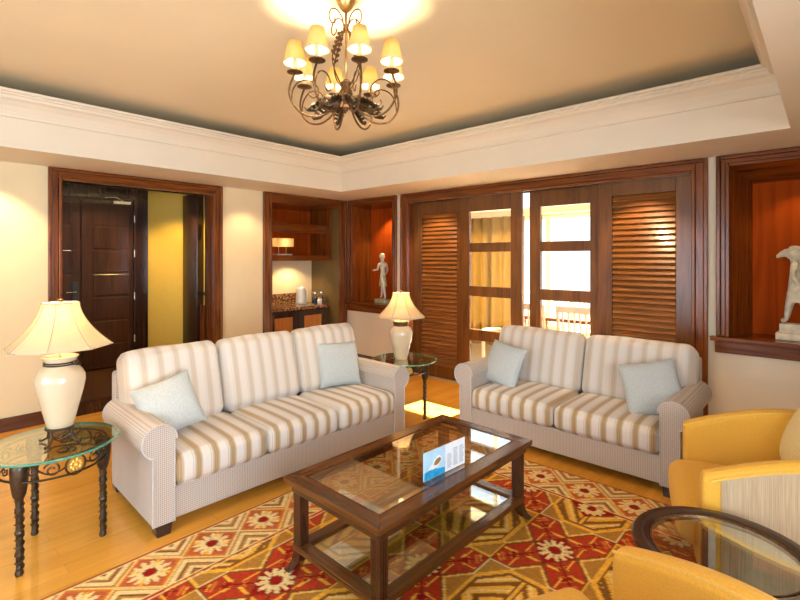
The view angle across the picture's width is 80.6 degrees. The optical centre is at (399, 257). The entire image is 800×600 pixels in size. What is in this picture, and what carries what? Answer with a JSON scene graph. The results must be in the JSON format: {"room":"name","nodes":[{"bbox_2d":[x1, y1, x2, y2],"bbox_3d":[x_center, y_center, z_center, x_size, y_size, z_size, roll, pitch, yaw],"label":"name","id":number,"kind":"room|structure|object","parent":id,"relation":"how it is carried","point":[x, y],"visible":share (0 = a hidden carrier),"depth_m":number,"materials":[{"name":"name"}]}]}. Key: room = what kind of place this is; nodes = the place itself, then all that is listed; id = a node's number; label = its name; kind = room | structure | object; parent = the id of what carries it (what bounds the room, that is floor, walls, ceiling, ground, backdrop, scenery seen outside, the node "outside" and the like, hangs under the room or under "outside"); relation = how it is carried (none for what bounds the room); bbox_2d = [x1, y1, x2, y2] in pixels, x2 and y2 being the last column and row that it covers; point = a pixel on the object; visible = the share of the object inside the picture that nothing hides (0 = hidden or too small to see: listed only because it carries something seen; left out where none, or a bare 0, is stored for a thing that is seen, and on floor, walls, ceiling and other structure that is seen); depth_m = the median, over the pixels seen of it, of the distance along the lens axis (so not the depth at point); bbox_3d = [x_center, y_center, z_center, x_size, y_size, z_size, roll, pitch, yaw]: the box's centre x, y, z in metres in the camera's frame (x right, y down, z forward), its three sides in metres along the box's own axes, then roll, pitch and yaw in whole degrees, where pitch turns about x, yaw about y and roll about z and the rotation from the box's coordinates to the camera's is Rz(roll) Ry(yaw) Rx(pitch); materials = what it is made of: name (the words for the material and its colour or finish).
{"room":"hotel room","nodes":[
{"label":"hotel room","id":0,"kind":"room"},
{"bbox_2d":[80,366,116,401],"bbox_3d":[-3.873,1.460,5.680,2.899,0.120,2.800,0,0,42],"label":"floor","id":1,"kind":"structure","parent":0,"point":[98,383],"depth_m":5.23,"materials":[{"name":"brown wood"}]},
{"bbox_2d":[183,195,206,342],"bbox_3d":[-2.502,0.300,5.923,0.840,2.200,0.085,0,0,42],"label":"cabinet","id":2,"kind":"object","parent":1,"relation":"on","point":[194,311],"depth_m":5.95,"materials":[{"name":"brown wood"}]},
{"bbox_2d":[148,191,186,346],"bbox_3d":[-3.090,0.250,6.373,0.610,2.300,0.159,0,0,1],"label":"wall","id":3,"kind":"structure","parent":0,"point":[165,210],"depth_m":6.29,"materials":[{"name":"yellow paint"}]},
{"bbox_2d":[0,161,338,418],"bbox_3d":[-3.189,0.315,4.753,0.640,2.371,6.750,0,0,42],"label":"wall","id":4,"kind":"structure","parent":0,"point":[23,187],"depth_m":4.23,"materials":[{"name":"paint"}]},
{"bbox_2d":[0,411,44,432],"bbox_3d":[-3.465,1.440,3.960,0.018,0.120,5.205,0,0,42],"label":"baseboard","id":5,"kind":"structure","parent":4,"relation":"attached to","point":[35,418],"depth_m":4.12,"materials":[{"name":"brown wood"}]},
{"bbox_2d":[76,396,111,416],"bbox_3d":[-2.682,1.448,4.923,0.120,0.103,1.455,0,0,42],"label":"trim","id":6,"kind":"structure","parent":4,"relation":"attached to","point":[86,407],"depth_m":4.55,"materials":[{"name":"brown wood"}]},
{"bbox_2d":[48,166,222,343],"bbox_3d":[-2.676,0.341,4.922,0.190,2.318,1.653,0,0,42],"label":"trim","id":7,"kind":"structure","parent":4,"relation":"attached to","point":[56,175],"depth_m":4.88,"materials":[{"name":"brown wood"}]},
{"bbox_2d":[263,191,346,332],"bbox_3d":[-1.480,0.341,6.601,0.680,2.318,1.364,0,0,42],"label":"trim","id":8,"kind":"structure","parent":4,"relation":"attached to","point":[269,198],"depth_m":6.20,"materials":[{"name":"brown wood"}]},
{"bbox_2d":[203,196,204,304],"bbox_3d":[-2.471,0.250,6.039,1.010,2.300,0.120,0,0,42],"label":"wall","id":9,"kind":"structure","parent":0,"point":[203,196],"depth_m":5.96,"materials":[{"name":"yellow paint"}]},
{"bbox_2d":[272,261,311,301],"bbox_3d":[-1.737,0.775,6.838,0.020,1.450,1.210,0,0,42],"label":"wall","id":10,"kind":"structure","parent":0,"point":[287,276],"depth_m":6.97,"materials":[{"name":"paint"}]},
{"bbox_2d":[272,293,295,303],"bbox_3d":[-1.798,0.600,6.739,0.021,0.139,0.900,0,0,42],"label":"backsplash","id":11,"kind":"structure","parent":10,"relation":"attached to","point":[287,297],"depth_m":6.84,"materials":[{"name":"stone"}]},
{"bbox_2d":[272,307,325,331],"bbox_3d":[-1.566,1.105,6.575,0.584,0.790,0.960,0,0,42],"label":"bar cabinet","id":12,"kind":"object","parent":10,"relation":"attached to","point":[289,321],"visible":0.16,"depth_m":6.38,"materials":[{"name":"brown wood"}]},
{"bbox_2d":[272,302,328,312],"bbox_3d":[-1.560,0.690,6.570,0.598,0.040,0.970,0,0,42],"label":"countertop","id":13,"kind":"structure","parent":12,"relation":"on","point":[281,307],"depth_m":6.50,"materials":[{"name":"stone"}]},
{"bbox_2d":[296,286,307,303],"bbox_3d":[-1.418,0.541,6.809,0.173,0.255,0.155,0,0,-9],"label":"kettle","id":14,"kind":"object","parent":13,"relation":"on","point":[301,297],"visible":1,"depth_m":6.75,"materials":[{"name":"white plastic"}]},
{"bbox_2d":[312,291,317,303],"bbox_3d":[-1.234,0.583,6.841,0.090,0.172,0.090,0,0,42],"label":"bottle","id":15,"kind":"object","parent":13,"relation":"on","point":[314,299],"visible":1,"depth_m":6.81,"materials":[{"name":"glass"}]},
{"bbox_2d":[317,297,321,303],"bbox_3d":[-1.163,0.621,6.830,0.076,0.096,0.076,0,0,42],"label":"bottle","id":16,"kind":"object","parent":13,"relation":"on","point":[319,300],"visible":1,"depth_m":6.80,"materials":[{"name":"white glass"}]},
{"bbox_2d":[272,204,331,260],"bbox_3d":[-1.558,-0.330,6.649,0.500,0.760,1.110,0,0,42],"label":"upper cabinet","id":17,"kind":"object","parent":10,"relation":"attached to","point":[310,229],"visible":0.51,"depth_m":6.89,"materials":[{"name":"brown wood"}]},
{"bbox_2d":[272,238,293,254],"bbox_3d":[-1.627,-0.142,6.529,0.140,0.235,0.280,0,0,42],"label":"lamp","id":18,"kind":"object","parent":17,"relation":"on","point":[276,242],"visible":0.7,"depth_m":6.46,"materials":[{"name":"fabric"}]},
{"bbox_2d":[272,222,325,233],"bbox_3d":[-1.587,-0.403,6.675,0.382,0.135,1.074,0,0,42],"label":"shelf","id":19,"kind":"object","parent":17,"relation":"attached to","point":[277,227],"depth_m":6.63,"materials":[{"name":"brown wood"}]},
{"bbox_2d":[272,255,329,260],"bbox_3d":[-1.550,0.013,6.642,0.480,0.075,1.074,0,0,42],"label":"shelf","id":20,"kind":"object","parent":17,"relation":"attached to","point":[274,257],"depth_m":6.49,"materials":[{"name":"brown wood"}]},
{"bbox_2d":[0,342,670,599],"bbox_3d":[0.074,1.550,3.406,7.200,0.100,9.150,0,0,42],"label":"floor","id":21,"kind":"structure","parent":0,"point":[68,549],"depth_m":2.82,"materials":[{"name":"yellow wood"}]},
{"bbox_2d":[0,422,118,576],"bbox_3d":[-1.788,1.223,2.437,0.583,0.546,0.583,0,0,-2],"label":"side table","id":22,"kind":"object","parent":21,"relation":"on","point":[19,474],"visible":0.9,"depth_m":2.41,"materials":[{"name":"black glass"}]},
{"bbox_2d":[3,297,112,449],"bbox_3d":[-1.744,0.577,2.424,0.443,0.744,0.443,0,0,0],"label":"table lamp","id":23,"kind":"object","parent":22,"relation":"on","point":[59,328],"visible":1,"depth_m":2.35,"materials":[{"name":"ceramic"}]},
{"bbox_2d":[33,353,85,428],"bbox_3d":[-1.744,0.684,2.424,0.220,0.360,0.220,0,0,22],"label":"lamp base","id":24,"kind":"object","parent":23,"relation":"on","point":[59,385],"depth_m":2.36,"materials":[{"name":"ceramic"}]},
{"bbox_2d":[102,323,408,537],"bbox_3d":[-0.920,1.042,3.458,0.848,0.915,2.049,0,0,44],"label":"sofa","id":25,"kind":"object","parent":21,"relation":"on","point":[262,399],"visible":0.87,"depth_m":3.14,"materials":[{"name":"fabric"}]},
{"bbox_2d":[129,369,206,429],"bbox_3d":[-1.404,0.900,2.865,0.401,0.375,0.216,0,0,-39],"label":"cushion","id":26,"kind":"object","parent":25,"relation":"on","point":[173,399],"visible":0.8,"depth_m":2.83,"materials":[{"name":"fabric"}]},
{"bbox_2d":[116,340,222,415],"bbox_3d":[-1.521,0.858,3.157,0.309,0.540,0.625,0,0,44],"label":"cushion","id":27,"kind":"object","parent":25,"relation":"on","point":[203,360],"depth_m":3.13,"materials":[{"name":"fabric"}]},
{"bbox_2d":[176,412,266,483],"bbox_3d":[-1.220,1.168,2.956,0.586,0.200,0.562,0,0,44],"label":"seat cushion","id":28,"kind":"object","parent":25,"relation":"on","point":[221,444],"depth_m":2.81,"materials":[{"name":"fabric"}]},
{"bbox_2d":[215,330,299,411],"bbox_3d":[-1.083,0.856,3.615,0.310,0.542,0.625,0,0,44],"label":"cushion","id":29,"kind":"object","parent":25,"relation":"on","point":[256,369],"depth_m":3.50,"materials":[{"name":"fabric"}]},
{"bbox_2d":[231,395,337,452],"bbox_3d":[-0.825,1.168,3.368,0.586,0.200,0.562,0,0,44],"label":"seat cushion","id":30,"kind":"object","parent":25,"relation":"on","point":[290,423],"depth_m":3.23,"materials":[{"name":"fabric"}]},
{"bbox_2d":[290,323,357,392],"bbox_3d":[-0.645,0.856,4.072,0.310,0.540,0.625,0,0,44],"label":"cushion","id":31,"kind":"object","parent":25,"relation":"on","point":[306,340],"depth_m":3.86,"materials":[{"name":"fabric"}]},
{"bbox_2d":[317,341,360,388],"bbox_3d":[-0.514,0.895,3.962,0.368,0.360,0.200,0,0,-28],"label":"cushion","id":32,"kind":"object","parent":25,"relation":"on","point":[338,362],"visible":1,"depth_m":3.90,"materials":[{"name":"fabric"}]},
{"bbox_2d":[299,384,393,428],"bbox_3d":[-0.431,1.168,3.779,0.586,0.200,0.562,0,0,44],"label":"seat cushion","id":33,"kind":"object","parent":25,"relation":"on","point":[357,406],"depth_m":3.64,"materials":[{"name":"fabric"}]},
{"bbox_2d":[40,431,696,599],"bbox_3d":[0.257,1.495,2.090,2.652,0.008,2.950,0,0,42],"label":"patterned rug","id":34,"kind":"object","parent":21,"relation":"on","point":[570,537],"visible":0.65,"depth_m":2.42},
{"bbox_2d":[283,414,531,599],"bbox_3d":[0.100,1.258,2.460,0.650,0.442,1.220,0,0,43],"label":"coffee table","id":35,"kind":"object","parent":34,"relation":"on","point":[306,488],"visible":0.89,"depth_m":2.22,"materials":[{"name":"brown wood"}]},
{"bbox_2d":[423,437,464,481],"bbox_3d":[0.215,0.969,2.264,0.302,0.136,0.060,0,0,-44],"label":"brochure","id":36,"kind":"object","parent":35,"relation":"on","point":[442,459],"visible":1,"depth_m":2.25,"materials":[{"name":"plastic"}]},
{"bbox_2d":[424,467,444,481],"bbox_3d":[0.163,1.006,2.209,0.143,0.044,0.002,0,0,-44],"label":"print","id":37,"kind":"object","parent":36,"relation":"attached to","point":[435,472],"depth_m":2.20},
{"bbox_2d":[429,455,441,470],"bbox_3d":[0.166,0.962,2.212,0.094,0.058,0.002,0,0,-44],"label":"print","id":38,"kind":"object","parent":36,"relation":"on","point":[433,466],"depth_m":2.21},
{"bbox_2d":[434,457,440,464],"bbox_3d":[0.176,0.961,2.221,0.055,0.032,0.002,0,0,-44],"label":"print","id":39,"kind":"object","parent":36,"relation":"on","point":[437,460],"depth_m":2.22},
{"bbox_2d":[525,546,777,599],"bbox_3d":[0.478,1.109,1.049,0.776,0.763,0.950,0,0,-21],"label":"armchair","id":40,"kind":"object","parent":34,"relation":"on","point":[638,573],"visible":1,"depth_m":1.28,"materials":[{"name":"yellow fabric"}]},
{"bbox_2d":[525,587,589,599],"bbox_3d":[0.455,1.159,1.110,0.582,0.212,0.819,0,0,-21],"label":"seat cushion","id":41,"kind":"object","parent":40,"relation":"on","point":[569,593],"depth_m":1.48,"materials":[{"name":"yellow fabric"}]},
{"bbox_2d":[632,506,799,599],"bbox_3d":[1.100,1.240,1.603,0.564,0.498,0.564,0,0,22],"label":"round table","id":42,"kind":"object","parent":34,"relation":"on","point":[643,526],"visible":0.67,"depth_m":1.78,"materials":[{"name":"brown wood"}]},
{"bbox_2d":[668,409,799,594],"bbox_3d":[1.712,1.109,2.114,0.870,0.763,0.776,0,0,26],"label":"armchair","id":43,"kind":"object","parent":34,"relation":"on","point":[731,463],"visible":0.8,"depth_m":1.90,"materials":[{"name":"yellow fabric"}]},
{"bbox_2d":[668,459,726,545],"bbox_3d":[1.653,1.159,2.142,0.739,0.212,0.582,0,0,26],"label":"seat cushion","id":44,"kind":"object","parent":43,"relation":"on","point":[683,474],"depth_m":2.23,"materials":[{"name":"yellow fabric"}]},
{"bbox_2d":[779,407,799,459],"bbox_3d":[1.918,0.875,2.222,0.186,0.406,0.426,0,0,27],"label":"throw cushion","id":45,"kind":"object","parent":43,"relation":"on","point":[789,448],"visible":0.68,"depth_m":2.23,"materials":[{"name":"beige fabric"}]},
{"bbox_2d":[373,352,436,419],"bbox_3d":[0.044,1.223,4.420,0.599,0.546,0.599,0,0,-23],"label":"side table","id":46,"kind":"object","parent":21,"relation":"on","point":[421,360],"visible":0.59,"depth_m":4.34,"materials":[{"name":"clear glass"}]},
{"bbox_2d":[377,290,424,359],"bbox_3d":[0.009,0.627,4.411,0.443,0.644,0.443,0,0,0],"label":"table lamp","id":47,"kind":"object","parent":46,"relation":"on","point":[400,309],"visible":1,"depth_m":4.33,"materials":[{"name":"ceramic"}]},
{"bbox_2d":[389,320,412,359],"bbox_3d":[0.009,0.769,4.411,0.220,0.360,0.220,0,0,22],"label":"lamp base","id":48,"kind":"object","parent":47,"relation":"attached to","point":[400,334],"depth_m":4.34,"materials":[{"name":"ceramic"}]},
{"bbox_2d":[482,319,510,356],"bbox_3d":[1.385,1.024,6.620,0.475,0.952,0.436,0,0,12],"label":"dining chair","id":49,"kind":"object","parent":21,"relation":"on","point":[488,329],"visible":0.13,"depth_m":6.65,"materials":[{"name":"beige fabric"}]},
{"bbox_2d":[523,303,545,328],"bbox_3d":[1.660,1.024,5.742,0.436,0.952,0.475,0,0,42],"label":"dining chair","id":50,"kind":"object","parent":21,"relation":"on","point":[526,306],"visible":0.05,"depth_m":5.57,"materials":[{"name":"brown wood"}]},
{"bbox_2d":[524,310,589,328],"bbox_3d":[2.343,1.130,5.972,1.500,0.740,0.760,0,0,42],"label":"dining table","id":51,"kind":"object","parent":21,"relation":"on","point":[549,315],"visible":0.07,"depth_m":6.04,"materials":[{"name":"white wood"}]},
{"bbox_2d":[556,305,589,338],"bbox_3d":[2.067,1.024,5.372,0.436,0.952,0.475,0,0,42],"label":"dining chair","id":52,"kind":"object","parent":21,"relation":"on","point":[564,309],"visible":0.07,"depth_m":5.22,"materials":[{"name":"brown wood"}]},
{"bbox_2d":[560,302,589,336],"bbox_3d":[2.509,1.024,6.645,0.436,0.952,0.475,0,0,42],"label":"dining chair","id":53,"kind":"object","parent":21,"relation":"on","point":[571,328],"visible":0.14,"depth_m":6.65,"materials":[{"name":"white wood"}]},
{"bbox_2d":[454,325,711,497],"bbox_3d":[1.377,1.062,3.730,1.749,0.877,0.848,0,0,42],"label":"sofa","id":54,"kind":"object","parent":21,"relation":"on","point":[568,398],"visible":0.82,"depth_m":3.53,"materials":[{"name":"fabric"}]},
{"bbox_2d":[486,339,527,386],"bbox_3d":[0.890,0.920,4.049,0.210,0.377,0.385,0,0,-30],"label":"cushion","id":55,"kind":"object","parent":54,"relation":"on","point":[505,362],"visible":0.96,"depth_m":3.97,"materials":[{"name":"fabric"}]},
{"bbox_2d":[472,380,578,426],"bbox_3d":[1.028,1.168,3.870,0.697,0.200,0.586,0,0,42],"label":"seat cushion","id":56,"kind":"object","parent":54,"relation":"on","point":[531,403],"depth_m":3.71,"materials":[{"name":"fabric"}]},
{"bbox_2d":[499,325,586,392],"bbox_3d":[1.230,0.884,4.163,0.792,0.517,0.303,0,0,42],"label":"cushion","id":57,"kind":"object","parent":54,"relation":"on","point":[553,358],"depth_m":3.99,"materials":[{"name":"fabric"}]},
{"bbox_2d":[554,392,658,453],"bbox_3d":[1.549,1.168,3.396,0.697,0.200,0.586,0,0,42],"label":"seat cushion","id":58,"kind":"object","parent":54,"relation":"on","point":[603,419],"depth_m":3.22,"materials":[{"name":"fabric"}]},
{"bbox_2d":[582,335,698,399],"bbox_3d":[1.822,0.882,3.625,0.792,0.518,0.304,0,0,42],"label":"cushion","id":59,"kind":"object","parent":54,"relation":"on","point":[601,354],"depth_m":3.62,"materials":[{"name":"fabric"}]},
{"bbox_2d":[616,358,681,414],"bbox_3d":[1.754,0.910,3.290,0.447,0.407,0.228,0,0,23],"label":"cushion","id":60,"kind":"object","parent":54,"relation":"on","point":[646,386],"visible":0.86,"depth_m":3.25,"materials":[{"name":"fabric"}]},
{"bbox_2d":[0,0,759,155],"bbox_3d":[-0.773,-1.395,2.654,5.690,0.100,6.236,0,0,42],"label":"ceiling","id":61,"kind":"structure","parent":0,"point":[217,65],"depth_m":3.15,"materials":[{"name":"paint"}]},
{"bbox_2d":[283,0,404,129],"bbox_3d":[-0.281,-1.026,2.458,0.604,0.638,0.604,0,0,-43],"label":"chandelier","id":62,"kind":"object","parent":61,"relation":"hanging from","point":[359,46],"visible":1,"depth_m":2.39,"materials":[{"name":"gold metal"}]},
{"bbox_2d":[0,0,799,200],"bbox_3d":[-0.562,-0.871,2.261,6.600,0.100,6.600,0,0,42],"label":"ceiling","id":63,"kind":"structure","parent":0,"point":[787,11],"depth_m":4.09,"materials":[{"name":"paint"}]},
{"bbox_2d":[0,0,799,191],"bbox_3d":[-0.773,-1.024,2.654,4.450,0.405,4.996,0,0,42],"label":"trim","id":64,"kind":"structure","parent":63,"relation":"attached to","point":[755,99],"depth_m":3.92,"materials":[{"name":"paint"}]},
{"bbox_2d":[523,211,589,337],"bbox_3d":[2.935,-0.060,6.846,6.800,3.120,0.210,0,0,42],"label":"wall","id":65,"kind":"structure","parent":0,"point":[584,212],"depth_m":7.18,"materials":[{"name":"paint"}]},
{"bbox_2d":[502,206,547,325],"bbox_3d":[1.981,-0.255,7.707,0.930,2.670,0.040,0,0,42],"label":"window","id":66,"kind":"structure","parent":65,"relation":"in","point":[543,218],"depth_m":7.39,"materials":[{"name":"white metal"}]},
{"bbox_2d":[471,203,589,218],"bbox_3d":[2.858,-0.713,6.613,6.000,0.095,0.160,0,0,42],"label":"pelmet","id":67,"kind":"object","parent":65,"relation":"attached to","point":[577,207],"visible":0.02,"depth_m":7.12,"materials":[{"name":"paint"}]},
{"bbox_2d":[471,216,524,345],"bbox_3d":[1.292,0.405,8.042,1.760,2.130,0.106,0,0,42],"label":"curtain","id":68,"kind":"object","parent":67,"relation":"hanging from","point":[489,269],"visible":0.39,"depth_m":7.78,"materials":[{"name":"fabric"}]},
{"bbox_2d":[548,214,589,328],"bbox_3d":[2.666,-0.255,7.085,0.920,2.670,0.040,0,0,42],"label":"window","id":69,"kind":"structure","parent":65,"relation":"in","point":[587,215],"depth_m":7.36,"materials":[{"name":"white metal"}]},
{"bbox_2d":[347,157,799,414],"bbox_3d":[1.765,0.315,4.706,6.750,2.371,0.150,0,0,42],"label":"wall","id":70,"kind":"structure","parent":0,"point":[736,382],"depth_m":3.85,"materials":[{"name":"paint"}]},
{"bbox_2d":[357,354,373,359],"bbox_3d":[1.661,1.440,4.688,6.580,0.120,0.018,0,0,42],"label":"baseboard","id":71,"kind":"structure","parent":70,"relation":"attached to","point":[359,355],"depth_m":6.63,"materials":[{"name":"brown wood"}]},
{"bbox_2d":[344,202,391,313],"bbox_3d":[-0.289,0.007,6.667,1.021,1.525,0.435,0,0,42],"label":"niche","id":72,"kind":"object","parent":70,"relation":"attached to","point":[373,221],"depth_m":6.93,"materials":[{"name":"brown wood"}]},
{"bbox_2d":[373,253,390,303],"bbox_3d":[-0.243,0.290,6.622,0.184,0.698,0.263,0,0,-40],"label":"statuette","id":73,"kind":"object","parent":72,"relation":"on","point":[382,282],"visible":1,"depth_m":6.59,"materials":[{"name":"stone"}]},
{"bbox_2d":[348,195,396,300],"bbox_3d":[-0.344,-0.089,6.606,0.951,1.458,0.200,0,0,42],"label":"trim","id":74,"kind":"structure","parent":70,"relation":"attached to","point":[351,209],"depth_m":6.81,"materials":[{"name":"brown wood"}]},
{"bbox_2d":[413,199,461,380],"bbox_3d":[0.493,0.397,5.889,0.844,2.203,0.038,0,0,42],"label":"door","id":75,"kind":"structure","parent":70,"relation":"in","point":[437,225],"depth_m":5.89,"materials":[{"name":"brown wood"}]},
{"bbox_2d":[462,192,522,362],"bbox_3d":[1.030,0.397,5.329,0.775,2.203,0.038,0,0,42],"label":"door","id":76,"kind":"structure","parent":70,"relation":"in","point":[513,201],"depth_m":5.31,"materials":[{"name":"brown wood"}]},
{"bbox_2d":[400,158,707,415],"bbox_3d":[1.323,0.341,5.082,3.406,2.318,0.190,0,0,42],"label":"trim","id":77,"kind":"structure","parent":70,"relation":"attached to","point":[697,168],"depth_m":4.25,"materials":[{"name":"brown wood"}]},
{"bbox_2d":[530,185,597,335],"bbox_3d":[1.679,0.397,4.811,0.758,2.203,0.038,0,0,42],"label":"door","id":78,"kind":"structure","parent":70,"relation":"in","point":[583,194],"depth_m":4.82,"materials":[{"name":"brown wood"}]},
{"bbox_2d":[598,175,690,344],"bbox_3d":[2.196,0.397,4.268,0.778,2.203,0.038,0,0,42],"label":"door","id":79,"kind":"structure","parent":70,"relation":"in","point":[644,225],"depth_m":4.24,"materials":[{"name":"brown wood"}]},
{"bbox_2d":[710,160,799,361],"bbox_3d":[3.110,0.007,3.588,1.206,1.525,0.455,0,0,42],"label":"niche","id":80,"kind":"object","parent":70,"relation":"attached to","point":[765,197],"depth_m":3.87,"materials":[{"name":"brown wood"}]},
{"bbox_2d":[775,246,799,341],"bbox_3d":[3.051,0.276,3.624,0.197,0.728,0.256,0,0,-44],"label":"statuette","id":81,"kind":"object","parent":80,"relation":"on","point":[787,331],"visible":1,"depth_m":3.61,"materials":[{"name":"stone"}]},
{"bbox_2d":[716,146,799,336],"bbox_3d":[3.047,-0.089,3.519,1.136,1.458,0.200,0,0,42],"label":"trim","id":82,"kind":"structure","parent":70,"relation":"attached to","point":[723,163],"depth_m":3.79,"materials":[{"name":"brown wood"}]},
{"bbox_3d":[-4.158,0.250,5.530,0.120,2.300,2.195,0,0,42],"label":"wall","id":83,"kind":"structure","parent":0,"visible":0},
{"bbox_2d":[63,182,147,370],"bbox_3d":[-3.853,0.255,5.780,0.195,2.290,1.415,0,0,42],"label":"door","id":84,"kind":"structure","parent":83,"relation":"in","point":[105,229],"depth_m":5.95,"materials":[{"name":"brown wood"}]},
{"bbox_3d":[3.376,1.550,7.033,12.000,0.100,0.640,0,0,42],"label":"floor","id":85,"kind":"structure","parent":0,"visible":0},
{"bbox_2d":[525,290,588,326],"bbox_3d":[3.423,0.980,7.085,6.030,0.800,0.060,0,0,42],"label":"balcony railing","id":86,"kind":"object","parent":85,"relation":"on","point":[527,292],"visible":0.02,"depth_m":7.88,"materials":[{"name":"white metal"}]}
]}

